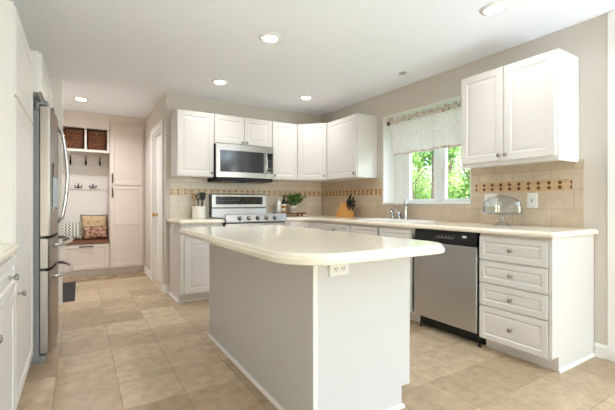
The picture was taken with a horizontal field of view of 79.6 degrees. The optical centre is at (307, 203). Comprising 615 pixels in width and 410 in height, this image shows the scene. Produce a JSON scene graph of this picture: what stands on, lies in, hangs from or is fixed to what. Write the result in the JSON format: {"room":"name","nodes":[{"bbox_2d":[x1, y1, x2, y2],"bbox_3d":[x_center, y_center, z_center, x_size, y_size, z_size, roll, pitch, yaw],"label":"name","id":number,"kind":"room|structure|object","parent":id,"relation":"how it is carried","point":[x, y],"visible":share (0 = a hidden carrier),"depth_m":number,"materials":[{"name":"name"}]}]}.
{"room":"kitchen","nodes":[
{"label":"kitchen","id":0,"kind":"room"},
{"bbox_2d":[142,96,163,270],"bbox_3d":[-2.276,-0.122,5.488,0.115,2.440,2.069,0,0,-32],"label":"wall","id":1,"kind":"structure","parent":0,"point":[156,115],"depth_m":5.60,"materials":[{"name":"beige paint"}]},
{"bbox_2d":[144,266,150,278],"bbox_3d":[-2.432,1.050,5.612,0.018,0.095,0.675,0,0,-32],"label":"baseboard","id":2,"kind":"structure","parent":1,"relation":"attached to","point":[147,271],"depth_m":5.59,"materials":[{"name":"white paint"}]},
{"bbox_2d":[152,134,160,282],"bbox_3d":[-1.991,0.074,4.971,0.104,2.035,0.672,0,0,-32],"label":"door","id":3,"kind":"structure","parent":1,"relation":"in","point":[158,214],"depth_m":5.11,"materials":[{"name":"white paint"}]},
{"bbox_2d":[151,119,163,290],"bbox_3d":[-1.977,0.025,4.985,0.133,2.145,0.870,0,0,-32],"label":"trim","id":4,"kind":"structure","parent":1,"relation":"attached to","point":[160,125],"depth_m":5.25,"materials":[{"name":"white paint"}]},
{"bbox_2d":[164,93,321,285],"bbox_3d":[-0.782,-0.122,5.127,2.277,2.440,0.115,0,0,-32],"label":"wall","id":5,"kind":"structure","parent":0,"point":[172,102],"depth_m":4.69,"materials":[{"name":"beige paint"}]},
{"bbox_2d":[164,286,168,293],"bbox_3d":[-1.707,1.050,4.477,0.056,0.095,0.018,0,0,-32],"label":"baseboard","id":6,"kind":"structure","parent":5,"relation":"attached to","point":[167,287],"depth_m":4.47,"materials":[{"name":"white paint"}]},
{"bbox_2d":[170,109,213,178],"bbox_3d":[-1.392,-0.701,4.467,0.440,0.773,0.362,0,0,-32],"label":"upper cabinet","id":7,"kind":"object","parent":5,"relation":"attached to","point":[191,132],"visible":1,"depth_m":4.35,"materials":[{"name":"white paint"}]},
{"bbox_2d":[207,143,273,183],"bbox_3d":[-0.847,-0.495,4.734,0.758,0.454,0.464,0,0,-32],"label":"microwave","id":8,"kind":"object","parent":5,"relation":"attached to","point":[233,163],"visible":1,"depth_m":4.57,"materials":[{"name":"silver metal"}]},
{"bbox_2d":[214,114,271,147],"bbox_3d":[-0.873,-0.906,4.788,0.773,0.361,0.362,0,0,-32],"label":"upper cabinet","id":9,"kind":"object","parent":5,"relation":"attached to","point":[227,129],"visible":0.9,"depth_m":4.65,"materials":[{"name":"white paint"}]},
{"bbox_2d":[170,177,320,217],"bbox_3d":[-0.732,-0.060,5.084,2.219,0.507,0.010,0,0,-32],"label":"backsplash","id":10,"kind":"structure","parent":5,"relation":"attached to","point":[182,190],"depth_m":4.99,"materials":[{"name":"tile"}]},
{"bbox_2d":[271,121,296,180],"bbox_3d":[-0.377,-0.701,5.094,0.384,0.773,0.362,0,0,-32],"label":"upper cabinet","id":11,"kind":"object","parent":5,"relation":"attached to","point":[284,135],"visible":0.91,"depth_m":4.97,"materials":[{"name":"white paint"}]},
{"bbox_2d":[8,0,614,122],"bbox_3d":[0.906,-1.392,0.795,4.477,0.100,13.700,0,0,-32],"label":"ceiling","id":12,"kind":"structure","parent":0,"point":[122,56],"depth_m":3.12,"materials":[{"name":"white paint"}]},
{"bbox_2d":[73,97,88,100],"bbox_3d":[-2.904,-1.336,4.730,0.180,0.012,0.180,0,0,-32],"label":"recessed light","id":13,"kind":"object","parent":12,"relation":"in","point":[76,98],"visible":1,"depth_m":4.70,"materials":[{"name":"white paint"}]},
{"bbox_2d":[212,79,227,84],"bbox_3d":[-0.965,-1.336,4.069,0.180,0.012,0.180,0,0,-32],"label":"recessed light","id":14,"kind":"object","parent":12,"relation":"in","point":[216,81],"visible":1,"depth_m":4.04,"materials":[{"name":"white paint"}]},
{"bbox_2d":[259,32,280,42],"bbox_3d":[-0.304,-1.336,2.988,0.180,0.012,0.180,0,0,-32],"label":"recessed light","id":15,"kind":"object","parent":12,"relation":"in","point":[268,37],"visible":1,"depth_m":2.97,"materials":[{"name":"white paint"}]},
{"bbox_2d":[299,95,312,98],"bbox_3d":[-0.019,-1.336,4.663,0.180,0.012,0.180,0,0,-32],"label":"recessed light","id":16,"kind":"object","parent":12,"relation":"in","point":[301,96],"visible":1,"depth_m":4.65,"materials":[{"name":"white paint"}]},
{"bbox_2d":[479,2,508,15],"bbox_3d":[1.284,-1.336,2.545,0.180,0.012,0.180,0,0,-32],"label":"recessed light","id":17,"kind":"object","parent":12,"relation":"in","point":[494,8],"visible":1,"depth_m":2.53,"materials":[{"name":"white paint"}]},
{"bbox_2d":[16,271,614,409],"bbox_3d":[0.906,1.147,0.795,4.477,0.102,13.700,0,0,-32],"label":"floor","id":18,"kind":"structure","parent":0,"point":[122,343],"depth_m":2.42,"materials":[{"name":"tile"}]},
{"bbox_2d":[0,256,18,409],"bbox_3d":[-1.288,0.660,1.024,0.675,0.876,1.296,0,0,-32],"label":"base cabinet","id":19,"kind":"object","parent":18,"relation":"on","point":[8,276],"visible":0.97,"depth_m":1.55,"materials":[{"name":"white paint"}]},
{"bbox_2d":[0,243,18,263],"bbox_3d":[-1.294,0.203,1.013,0.657,0.038,1.313,0,0,-32],"label":"countertop","id":20,"kind":"structure","parent":19,"relation":"on","point":[7,250],"depth_m":1.53,"materials":[{"name":"beige stone"}]},
{"bbox_2d":[0,0,32,409],"bbox_3d":[-1.843,0.075,1.919,0.673,2.045,0.798,0,0,-32],"label":"pantry cabinet","id":21,"kind":"object","parent":18,"relation":"on","point":[16,60],"visible":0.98,"depth_m":1.85,"materials":[{"name":"white paint"}]},
{"bbox_2d":[30,101,72,363],"bbox_3d":[-2.257,0.195,2.795,0.817,1.806,0.945,0,0,-32],"label":"refrigerator","id":22,"kind":"object","parent":18,"relation":"on","point":[46,129],"visible":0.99,"depth_m":2.55,"materials":[{"name":"grey metal"}]},
{"bbox_2d":[63,281,75,301],"bbox_3d":[-3.077,1.093,4.540,0.375,0.010,1.160,0,0,-32],"label":"floor mat","id":23,"kind":"object","parent":18,"relation":"on","point":[68,287],"visible":0.45,"depth_m":4.55,"materials":[{"name":"grey fabric"}]},
{"bbox_2d":[63,239,109,277],"bbox_3d":[-3.563,0.832,5.569,0.990,0.533,0.536,0,0,-32],"label":"bench","id":24,"kind":"object","parent":18,"relation":"on","point":[91,257],"visible":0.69,"depth_m":5.49,"materials":[{"name":"beige paint"}]},
{"bbox_2d":[63,222,81,239],"bbox_3d":[-3.634,0.426,5.612,0.355,0.268,0.144,0,0,-32],"label":"throw pillow","id":25,"kind":"object","parent":24,"relation":"on","point":[74,230],"visible":0.64,"depth_m":5.60,"materials":[{"name":"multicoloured fabric"}]},
{"bbox_2d":[80,215,106,238],"bbox_3d":[-3.398,0.376,5.876,0.377,0.382,0.118,0,0,-32],"label":"throw pillow","id":26,"kind":"object","parent":24,"relation":"on","point":[87,220],"visible":0.54,"depth_m":5.85,"materials":[{"name":"beige fabric"}]},
{"bbox_2d":[83,226,107,239],"bbox_3d":[-3.315,0.464,5.774,0.341,0.204,0.112,0,0,-32],"label":"lumbar pillow","id":27,"kind":"object","parent":24,"relation":"on","point":[98,232],"visible":1,"depth_m":5.74,"materials":[{"name":"brown fabric"}]},
{"bbox_2d":[108,115,144,273],"bbox_3d":[-2.936,-0.121,5.959,0.510,2.438,0.568,0,0,-32],"label":"tall cabinet","id":28,"kind":"object","parent":18,"relation":"on","point":[126,157],"visible":0.98,"depth_m":5.78,"materials":[{"name":"beige paint"}]},
{"bbox_2d":[169,222,222,302],"bbox_3d":[-1.322,0.660,4.346,0.485,0.876,0.643,0,0,-32],"label":"base cabinet","id":29,"kind":"object","parent":18,"relation":"on","point":[188,256],"visible":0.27,"depth_m":4.09,"materials":[{"name":"white paint"}]},
{"bbox_2d":[167,218,224,223],"bbox_3d":[-1.323,0.203,4.340,0.499,0.038,0.636,0,0,-32],"label":"countertop","id":30,"kind":"structure","parent":29,"relation":"on","point":[174,220],"depth_m":4.15,"materials":[{"name":"beige stone"}]},
{"bbox_2d":[192,206,205,217],"bbox_3d":[-1.332,0.111,4.525,0.172,0.146,0.172,0,0,-32],"label":"utensil crock","id":31,"kind":"object","parent":30,"relation":"on","point":[197,211],"visible":0.91,"depth_m":4.45,"materials":[{"name":"white ceramic"}]},
{"bbox_2d":[200,192,205,205],"bbox_3d":[-1.285,0.014,4.517,0.077,0.297,0.025,0,0,-32],"label":"spatula","id":32,"kind":"object","parent":31,"relation":"in","point":[202,194],"visible":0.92,"depth_m":4.51,"materials":[{"name":"black plastic"}]},
{"bbox_2d":[209,194,286,226],"bbox_3d":[-0.753,0.474,4.647,0.778,1.188,0.700,0,0,-32],"label":"stove","id":33,"kind":"object","parent":18,"relation":"on","point":[234,209],"visible":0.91,"depth_m":4.72,"materials":[{"name":"silver metal"}]},
{"bbox_2d":[288,220,322,228],"bbox_3d":[0.064,0.660,5.053,0.907,0.876,0.895,0,0,-32],"label":"base cabinet","id":34,"kind":"object","parent":18,"relation":"on","point":[301,223],"visible":0.08,"depth_m":4.75,"materials":[{"name":"white paint"}]},
{"bbox_2d":[286,215,598,237],"bbox_3d":[0.740,0.203,3.899,0.957,0.038,3.556,0,0,-32],"label":"countertop","id":35,"kind":"structure","parent":34,"relation":"on","point":[515,230],"depth_m":2.91,"materials":[{"name":"beige stone"}]},
{"bbox_2d":[281,212,305,215],"bbox_3d":[-0.236,0.157,5.167,0.479,0.054,0.180,0,0,-32],"label":"serving riser","id":36,"kind":"object","parent":35,"relation":"on","point":[297,213],"visible":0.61,"depth_m":5.16,"materials":[{"name":"brown wood"}]},
{"bbox_2d":[276,199,281,212],"bbox_3d":[-0.397,0.034,5.067,0.080,0.192,0.080,0,0,-32],"label":"soap bottle","id":37,"kind":"object","parent":36,"relation":"on","point":[278,203],"visible":1,"depth_m":5.04,"materials":[{"name":"white ceramic"}]},
{"bbox_2d":[282,195,285,212],"bbox_3d":[-0.330,0.009,5.121,0.064,0.241,0.064,0,0,-32],"label":"oil bottle","id":38,"kind":"object","parent":36,"relation":"on","point":[283,200],"visible":0.91,"depth_m":5.09,"materials":[{"name":"orange"}]},
{"bbox_2d":[285,193,305,211],"bbox_3d":[-0.169,-0.011,5.218,0.321,0.280,0.219,0,0,-32],"label":"potted herb","id":39,"kind":"object","parent":36,"relation":"on","point":[295,198],"visible":1,"depth_m":5.17,"materials":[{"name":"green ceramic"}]},
{"bbox_2d":[289,206,296,211],"bbox_3d":[-0.200,0.084,5.186,0.084,0.092,0.088,0,0,-32],"label":"pot","id":40,"kind":"object","parent":39,"relation":"attached to","point":[292,208],"depth_m":5.15,"materials":[{"name":"white ceramic"}]},
{"bbox_2d":[335,202,353,216],"bbox_3d":[0.492,0.082,4.931,0.110,0.203,0.273,0,0,-32],"label":"knife block","id":41,"kind":"object","parent":35,"relation":"on","point":[342,211],"visible":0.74,"depth_m":4.86,"materials":[{"name":"brown wood"}]},
{"bbox_2d":[357,218,434,238],"bbox_3d":[0.915,0.268,3.903,0.430,0.189,0.770,0,0,-32],"label":"sink","id":42,"kind":"object","parent":35,"relation":"in","point":[370,219],"visible":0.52,"depth_m":3.91,"materials":[{"name":"white ceramic"}]},
{"bbox_2d":[390,197,407,218],"bbox_3d":[1.058,0.056,4.125,0.129,0.255,0.384,0,0,-12],"label":"kitchen faucet","id":43,"kind":"object","parent":35,"relation":"on","point":[405,209],"visible":0.79,"depth_m":4.11,"materials":[{"name":"silver metal"}]},
{"bbox_2d":[482,212,522,225],"bbox_3d":[1.594,0.130,3.024,0.304,0.107,0.304,0,0,-32],"label":"cake stand","id":44,"kind":"object","parent":35,"relation":"on","point":[497,213],"visible":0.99,"depth_m":3.04,"materials":[{"name":"clear glass"}]},
{"bbox_2d":[484,195,521,212],"bbox_3d":[1.594,-0.009,3.024,0.284,0.172,0.284,0,0,-32],"label":"cake dome","id":45,"kind":"object","parent":44,"relation":"on","point":[498,195],"visible":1,"depth_m":3.01,"materials":[{"name":"clear glass"}]},
{"bbox_2d":[208,243,409,409],"bbox_3d":[-0.113,0.672,2.541,0.684,0.852,1.618,0,0,-32],"label":"kitchen island","id":46,"kind":"object","parent":18,"relation":"on","point":[307,338],"visible":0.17,"depth_m":1.92,"materials":[{"name":"white paint"}]},
{"bbox_2d":[179,225,444,265],"bbox_3d":[-0.155,0.224,2.416,0.925,0.045,1.917,0,0,-32],"label":"island countertop","id":47,"kind":"structure","parent":46,"relation":"on","point":[282,244],"depth_m":1.84,"materials":[{"name":"beige stone"}]},
{"bbox_2d":[328,264,348,276],"bbox_3d":[0.150,0.312,1.766,0.112,0.068,0.017,0,0,-32],"label":"electrical outlet","id":48,"kind":"object","parent":46,"relation":"attached to","point":[333,270],"visible":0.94,"depth_m":1.75,"materials":[{"name":"white plastic"}]},
{"bbox_2d":[333,266,338,271],"bbox_3d":[0.136,0.312,1.750,0.030,0.030,0.003,0,0,-32],"label":"receptacle","id":49,"kind":"object","parent":48,"relation":"attached to","point":[335,268],"depth_m":1.75,"materials":[{"name":"white plastic"}]},
{"bbox_2d":[341,265,345,271],"bbox_3d":[0.172,0.312,1.772,0.030,0.030,0.003,0,0,-32],"label":"receptacle","id":50,"kind":"object","parent":48,"relation":"attached to","point":[343,267],"depth_m":1.77,"materials":[{"name":"white plastic"}]},
{"bbox_2d":[322,221,350,232],"bbox_3d":[0.562,0.660,4.497,0.643,0.876,0.562,0,0,-32],"label":"drawer","id":51,"kind":"object","parent":18,"relation":"on","point":[333,226],"visible":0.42,"depth_m":4.31,"materials":[{"name":"white paint"}]},
{"bbox_2d":[351,223,422,323],"bbox_3d":[0.958,0.660,3.857,0.643,0.876,0.932,0,0,-32],"label":"base cabinet","id":52,"kind":"object","parent":18,"relation":"on","point":[388,231],"visible":0.09,"depth_m":3.50,"materials":[{"name":"white paint"}]},
{"bbox_2d":[414,229,485,346],"bbox_3d":[1.374,0.664,3.198,0.620,0.868,0.614,0,0,-32],"label":"dishwasher","id":53,"kind":"object","parent":18,"relation":"on","point":[446,283],"visible":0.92,"depth_m":2.98,"materials":[{"name":"silver metal"}]},
{"bbox_2d":[479,233,594,372],"bbox_3d":[1.669,0.660,2.708,0.640,0.876,0.519,0,0,-32],"label":"base cabinet","id":54,"kind":"object","parent":18,"relation":"on","point":[536,294],"visible":0.95,"depth_m":2.52,"materials":[{"name":"white paint"}]},
{"bbox_2d":[322,13,607,344],"bbox_3d":[3.239,-0.122,1.020,0.250,2.440,11.331,0,0,-32],"label":"wall","id":55,"kind":"structure","parent":0,"point":[587,40],"depth_m":2.72,"materials":[{"name":"beige paint"}]},
{"bbox_2d":[286,123,340,182],"bbox_3d":[0.118,-0.701,5.246,0.614,0.773,0.624,0,0,-32],"label":"upper cabinet","id":56,"kind":"object","parent":55,"relation":"attached to","point":[311,138],"visible":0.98,"depth_m":5.03,"materials":[{"name":"white paint"}]},
{"bbox_2d":[327,113,376,180],"bbox_3d":[0.549,-0.701,4.787,0.362,0.773,0.629,0,0,-32],"label":"upper cabinet","id":57,"kind":"object","parent":55,"relation":"attached to","point":[351,140],"visible":1,"depth_m":4.58,"materials":[{"name":"white paint"}]},
{"bbox_2d":[382,96,470,203],"bbox_3d":[1.339,-0.520,4.077,0.264,1.064,1.199,0,0,-32],"label":"window","id":58,"kind":"structure","parent":55,"relation":"in","point":[397,170],"depth_m":4.43,"materials":[{"name":"white paint"}]},
{"bbox_3d":[1.309,-0.977,4.050,0.054,0.054,1.200,0,0,-32],"label":"curtain rod","id":59,"kind":"object","parent":58,"relation":"attached to","visible":0},
{"bbox_2d":[389,101,460,155],"bbox_3d":[1.301,-0.800,4.042,0.072,0.477,1.111,0,0,-32],"label":"window valance","id":60,"kind":"object","parent":59,"relation":"hanging from","point":[441,129],"visible":0.91,"depth_m":4.02,"materials":[{"name":"white fabric"}]},
{"bbox_2d":[321,159,583,227],"bbox_3d":[1.124,-0.067,4.197,0.010,0.520,3.470,0,0,-32],"label":"backsplash","id":61,"kind":"structure","parent":55,"relation":"attached to","point":[558,186],"depth_m":3.23,"materials":[{"name":"tile"}]},
{"bbox_2d":[485,194,496,206],"bbox_3d":[1.650,-0.027,3.329,0.009,0.115,0.115,0,0,-32],"label":"electrical outlet","id":62,"kind":"object","parent":61,"relation":"attached to","point":[487,196],"visible":0.7,"depth_m":3.32,"materials":[{"name":"white plastic"}]},
{"bbox_2d":[527,193,536,207],"bbox_3d":[1.837,-0.022,3.021,0.014,0.122,0.078,0,0,-32],"label":"wall switch","id":63,"kind":"object","parent":61,"relation":"attached to","point":[531,197],"visible":1,"depth_m":3.02,"materials":[{"name":"white plastic"}]},
{"bbox_2d":[461,48,578,168],"bbox_3d":[1.666,-0.696,2.980,0.362,0.783,0.770,0,0,-32],"label":"upper cabinet","id":64,"kind":"object","parent":55,"relation":"attached to","point":[526,111],"visible":1,"depth_m":2.78,"materials":[{"name":"white paint"}]},
{"bbox_2d":[594,342,607,359],"bbox_3d":[2.088,1.050,2.626,0.018,0.095,0.078,0,0,-32],"label":"baseboard","id":65,"kind":"structure","parent":55,"relation":"attached to","point":[600,350],"depth_m":2.62,"materials":[{"name":"white paint"}]},
{"bbox_2d":[607,10,614,361],"bbox_3d":[2.158,-0.121,2.510,0.023,2.438,0.193,0,0,-32],"label":"trim","id":66,"kind":"structure","parent":55,"relation":"attached to","point":[611,15],"depth_m":2.57,"materials":[{"name":"white paint"}]},
{"bbox_3d":[-2.989,-0.122,3.813,0.722,2.440,0.110,0,0,-32],"label":"wall","id":67,"kind":"structure","parent":0,"visible":0},
{"bbox_2d":[48,76,62,305],"bbox_3d":[-2.851,-0.121,3.893,0.440,2.438,0.150,0,0,-32],"label":"trim","id":68,"kind":"structure","parent":67,"relation":"attached to","point":[56,84],"depth_m":3.94,"materials":[{"name":"white paint"}]},
{"bbox_3d":[-0.913,-0.122,-0.329,0.100,2.440,13.400,0,0,-32],"label":"wall","id":69,"kind":"structure","parent":0,"visible":0},
{"bbox_2d":[30,50,54,112],"bbox_3d":[-2.402,-0.867,2.868,0.720,0.270,1.396,0,0,-32],"label":"upper cabinet","id":70,"kind":"object","parent":69,"relation":"attached to","point":[42,91],"visible":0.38,"depth_m":2.48,"materials":[{"name":"white paint"}]},
{"label":"outside","id":71,"kind":"structure","parent":0,"visible":0},
{"bbox_3d":[19.104,1.598,29.429,56.563,0.200,90.000,0,0,-32],"label":"ground","id":72,"kind":"structure","parent":71,"visible":0},
{"bbox_2d":[412,167,430,201],"bbox_3d":[3.807,0.111,13.230,1.518,2.781,1.486,0,0,-32],"label":"shrub","id":73,"kind":"object","parent":72,"relation":"on","point":[419,193],"visible":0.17,"depth_m":12.97,"materials":[{"name":"green plant"}]},
{"bbox_2d":[412,160,430,201],"bbox_3d":[5.011,-0.386,17.229,1.893,3.775,1.872,0,0,-32],"label":"shrub","id":74,"kind":"object","parent":72,"relation":"on","point":[423,169],"visible":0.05,"depth_m":16.90,"materials":[{"name":"green plant"}]},
{"bbox_2d":[412,151,431,198],"bbox_3d":[3.315,-1.370,11.666,1.511,5.743,1.442,0,0,-32],"label":"tree","id":75,"kind":"object","parent":72,"relation":"on","point":[414,158],"visible":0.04,"depth_m":11.51,"materials":[{"name":"green plant"}]},
{"bbox_2d":[412,152,431,197],"bbox_3d":[4.364,-1.785,14.667,1.807,6.570,1.835,0,0,-32],"label":"tree","id":76,"kind":"object","parent":72,"relation":"on","point":[417,166],"visible":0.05,"depth_m":14.61,"materials":[{"name":"green plant"}]},
{"bbox_2d":[415,147,460,201],"bbox_3d":[3.584,-1.344,10.209,1.384,5.694,1.807,0,0,-32],"label":"tree","id":77,"kind":"object","parent":72,"relation":"on","point":[420,154],"visible":0.09,"depth_m":10.19,"materials":[{"name":"green plant"}]},
{"bbox_2d":[430,147,460,189],"bbox_3d":[4.980,-1.724,12.949,1.677,6.450,1.871,0,0,-12],"label":"tree","id":78,"kind":"object","parent":72,"relation":"on","point":[450,163],"visible":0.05,"depth_m":12.85,"materials":[{"name":"green plant"}]},
{"bbox_2d":[424,153,467,198],"bbox_3d":[5.719,-0.439,15.458,1.890,3.881,1.887,0,0,-19],"label":"shrub","id":79,"kind":"object","parent":72,"relation":"on","point":[456,169],"visible":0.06,"depth_m":15.26,"materials":[{"name":"green plant"}]},
{"bbox_2d":[427,170,467,201],"bbox_3d":[4.412,0.175,11.687,1.479,2.652,1.370,0,0,-32],"label":"shrub","id":80,"kind":"object","parent":72,"relation":"on","point":[452,193],"visible":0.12,"depth_m":11.44,"materials":[{"name":"green plant"}]},
{"bbox_2d":[430,157,467,198],"bbox_3d":[7.678,-0.801,19.762,2.139,4.605,2.106,0,0,-32],"label":"shrub","id":81,"kind":"object","parent":72,"relation":"on","point":[459,157],"visible":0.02,"depth_m":19.47,"materials":[{"name":"green plant"}]},
{"bbox_2d":[448,147,469,178],"bbox_3d":[3.715,-1.241,8.236,1.470,5.489,1.619,0,0,-13],"label":"tree","id":82,"kind":"object","parent":72,"relation":"on","point":[459,148],"visible":0.02,"depth_m":8.39,"materials":[{"name":"green plant"}]},
{"bbox_2d":[457,170,469,198],"bbox_3d":[4.867,0.103,10.384,1.347,2.797,1.378,0,0,-32],"label":"shrub","id":83,"kind":"object","parent":72,"relation":"on","point":[467,177],"visible":0.06,"depth_m":10.46,"materials":[{"name":"green plant"}]},
{"bbox_2d":[459,169,469,198],"bbox_3d":[6.589,-0.380,13.711,1.906,3.763,1.892,0,0,-32],"label":"shrub","id":84,"kind":"object","parent":72,"relation":"on","point":[464,169],"visible":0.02,"depth_m":13.85,"materials":[{"name":"green plant"}]},
{"bbox_3d":[-3.607,-0.122,5.941,1.905,2.440,0.100,0,0,-32],"label":"wall","id":85,"kind":"structure","parent":0,"visible":0},
{"bbox_2d":[63,154,107,225],"bbox_3d":[-3.685,-0.104,5.767,0.991,1.338,0.108,0,0,-32],"label":"panel","id":86,"kind":"object","parent":85,"relation":"attached to","point":[88,174],"visible":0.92,"depth_m":5.89,"materials":[{"name":"white paint"}]},
{"bbox_2d":[63,110,109,155],"bbox_3d":[-3.565,-1.052,5.572,0.990,0.576,0.569,0,0,-32],"label":"cubby","id":87,"kind":"object","parent":85,"relation":"attached to","point":[86,121],"visible":0.45,"depth_m":5.51,"materials":[{"name":"beige paint"}]},
{"bbox_2d":[63,129,83,148],"bbox_3d":[-3.533,-0.947,5.583,0.265,0.289,0.352,0,0,-32],"label":"wicker basket","id":88,"kind":"object","parent":87,"relation":"in","point":[74,138],"visible":0.8,"depth_m":5.45,"materials":[{"name":"brown wicker"}]},
{"bbox_2d":[87,131,106,150],"bbox_3d":[-3.279,-0.947,5.736,0.263,0.289,0.360,0,0,-32],"label":"wicker basket","id":89,"kind":"object","parent":87,"relation":"in","point":[96,140],"visible":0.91,"depth_m":5.60,"materials":[{"name":"brown wicker"}]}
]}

